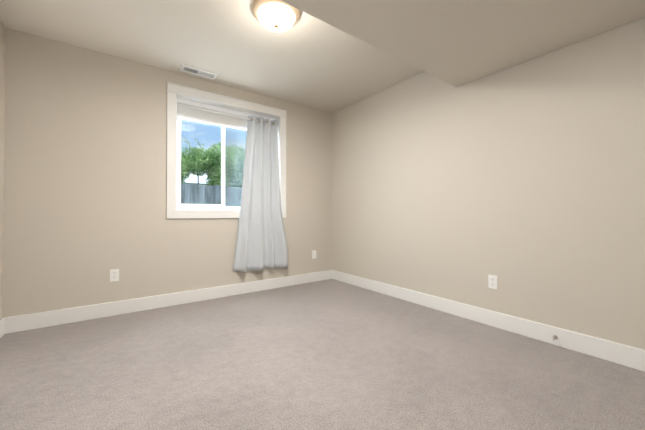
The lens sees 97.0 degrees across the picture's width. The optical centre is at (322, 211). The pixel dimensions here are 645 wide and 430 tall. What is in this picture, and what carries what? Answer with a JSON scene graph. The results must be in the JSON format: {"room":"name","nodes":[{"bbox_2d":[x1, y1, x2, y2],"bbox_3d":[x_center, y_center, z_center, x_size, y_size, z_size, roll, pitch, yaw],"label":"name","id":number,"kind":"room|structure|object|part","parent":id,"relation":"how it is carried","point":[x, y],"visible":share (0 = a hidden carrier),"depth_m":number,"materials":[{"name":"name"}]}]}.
{"room":"empty bedroom","nodes":[
{"label":"empty bedroom","id":0,"kind":"room"},
{"bbox_2d":[0,19,5,319],"bbox_3d":[-1.417,-0.319,0.536,0.220,2.760,4.170,0,-1,-36],"label":"wall","id":1,"kind":"structure","parent":0,"point":[2,74],"depth_m":2.25,"materials":[{"name":"beige paint"}]},
{"bbox_2d":[0,318,4,337],"bbox_3d":[-1.381,0.898,0.676,0.016,0.130,3.934,0,-1,-36],"label":"baseboard","id":2,"kind":"structure","parent":1,"relation":"attached to","point":[2,325],"depth_m":2.23,"materials":[{"name":"white wood"}]},
{"bbox_2d":[2,28,331,317],"bbox_3d":[-1.269,-0.291,3.358,3.780,2.760,0.220,0,-1,-36],"label":"wall","id":3,"kind":"structure","parent":0,"point":[85,163],"depth_m":2.68,"materials":[{"name":"beige paint"}]},
{"bbox_2d":[110,269,118,281],"bbox_3d":[-1.969,0.604,2.699,0.070,0.115,0.008,0,-1,-36],"label":"electrical outlet","id":4,"kind":"object","parent":3,"relation":"attached to","point":[114,274],"visible":1,"depth_m":2.70,"materials":[{"name":"white plastic"}]},
{"bbox_2d":[4,270,331,333],"bbox_3d":[-1.200,0.923,3.251,3.340,0.130,0.016,0,-1,-36],"label":"baseboard","id":5,"kind":"structure","parent":3,"relation":"attached to","point":[19,323],"depth_m":2.83,"materials":[{"name":"white wood"}]},
{"bbox_2d":[166,82,286,218],"bbox_3d":[-1.112,-0.631,3.457,1.412,1.419,0.242,0,-1,-36],"label":"window","id":6,"kind":"structure","parent":3,"relation":"in","point":[201,150],"depth_m":3.34,"materials":[{"name":"white"}]},
{"bbox_3d":[-1.408,-0.627,3.345,0.528,1.147,0.036,0,-1,-36],"label":"sliding window sash","id":7,"kind":"part","parent":6,"relation":"part of","materials":[{"name":"white plastic"}]},
{"bbox_3d":[-1.166,-0.625,3.531,1.246,1.255,0.060,0,-1,-36],"label":"vinyl window frame","id":8,"kind":"part","parent":6,"relation":"part of","materials":[{"name":"white plastic"}]},
{"bbox_3d":[-1.157,-0.625,3.547,1.112,1.127,0.027,0,-1,-36],"label":"glass","id":9,"kind":"part","parent":6,"relation":"part of","materials":[{"name":"clear glass"}]},
{"bbox_2d":[166,90,286,118],"bbox_3d":[-1.048,-1.249,3.375,1.424,0.014,0.029,0,-1,-36],"label":"fillet","id":10,"kind":"object","parent":6,"relation":"attached to","point":[224,103],"visible":0.98,"depth_m":3.29,"materials":[{"name":"white"}]},
{"bbox_2d":[177,98,275,130],"bbox_3d":[-1.124,-1.136,3.478,1.214,0.210,0.066,0,-1,-36],"label":"curtain rod","id":11,"kind":"object","parent":6,"relation":"attached to","point":[186,113],"depth_m":3.34,"materials":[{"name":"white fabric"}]},
{"bbox_2d":[177,104,287,271],"bbox_3d":[-1.005,-0.238,3.398,1.330,1.930,0.183,0,-1,-36],"label":"curtain","id":12,"kind":"object","parent":6,"relation":"attached to","point":[261,243],"visible":1,"depth_m":3.56,"materials":[{"name":"white fabric"}]},
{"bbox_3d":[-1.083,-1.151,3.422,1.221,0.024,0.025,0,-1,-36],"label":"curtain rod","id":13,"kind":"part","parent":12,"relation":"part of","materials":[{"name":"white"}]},
{"bbox_3d":[-0.763,-0.236,3.574,0.733,1.930,0.183,0,-1,-36],"label":"curtain panel","id":14,"kind":"part","parent":12,"relation":"part of","materials":[{"name":"grey fabric"}]},
{"bbox_2d":[312,250,315,258],"bbox_3d":[-0.118,0.610,4.047,0.070,0.115,0.008,0,-1,-36],"label":"electrical outlet","id":15,"kind":"object","parent":3,"relation":"attached to","point":[313,254],"visible":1,"depth_m":4.04,"materials":[{"name":"white plastic"}]},
{"bbox_2d":[0,0,422,113],"bbox_3d":[-0.042,-1.587,1.685,3.340,0.200,3.950,0,-1,-36],"label":"ceiling","id":16,"kind":"structure","parent":0,"point":[307,60],"depth_m":2.53,"materials":[{"name":"beige paint"}]},
{"bbox_2d":[180,64,216,79],"bbox_3d":[-1.307,-1.466,3.014,0.345,0.017,0.135,0,-1,-36],"label":"ceiling vent","id":17,"kind":"object","parent":16,"relation":"in","point":[196,71],"visible":1,"depth_m":3.00,"materials":[{"name":"white metal"}]},
{"bbox_2d":[252,0,300,31],"bbox_3d":[-0.341,-1.406,2.107,0.358,0.154,0.358,0,-1,-36],"label":"ceiling light","id":18,"kind":"object","parent":16,"relation":"attached to","point":[277,15],"visible":1,"depth_m":2.04,"materials":[{"name":"beige glass"}]},
{"bbox_2d":[0,279,644,429],"bbox_3d":[-0.042,1.022,1.660,3.780,0.100,4.390,0,-1,-36],"label":"floor","id":19,"kind":"structure","parent":0,"point":[331,354],"depth_m":1.72,"materials":[{"name":"carpet"}]},
{"bbox_2d":[281,0,644,86],"bbox_3d":[0.523,-1.345,0.906,3.340,0.300,2.030,0,-1,-36],"label":"ceiling","id":20,"kind":"structure","parent":0,"point":[456,43],"depth_m":1.83,"materials":[{"name":"beige paint"}]},
{"bbox_2d":[332,18,644,349],"bbox_3d":[1.462,-0.298,2.631,0.220,2.760,4.170,0,-1,-36],"label":"wall","id":21,"kind":"structure","parent":0,"point":[524,182],"depth_m":2.31,"materials":[{"name":"beige paint"}]},
{"bbox_2d":[332,270,644,371],"bbox_3d":[1.306,0.917,2.632,0.016,0.130,3.934,0,-1,-36],"label":"baseboard","id":22,"kind":"structure","parent":21,"relation":"attached to","point":[623,354],"depth_m":2.26,"materials":[{"name":"white wood"}]},
{"bbox_2d":[488,274,496,288],"bbox_3d":[1.456,0.602,2.437,0.008,0.115,0.070,0,-1,-36],"label":"outlet","id":23,"kind":"object","parent":21,"relation":"attached to","point":[492,281],"visible":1,"depth_m":2.44,"materials":[{"name":"white plastic"}]}
]}

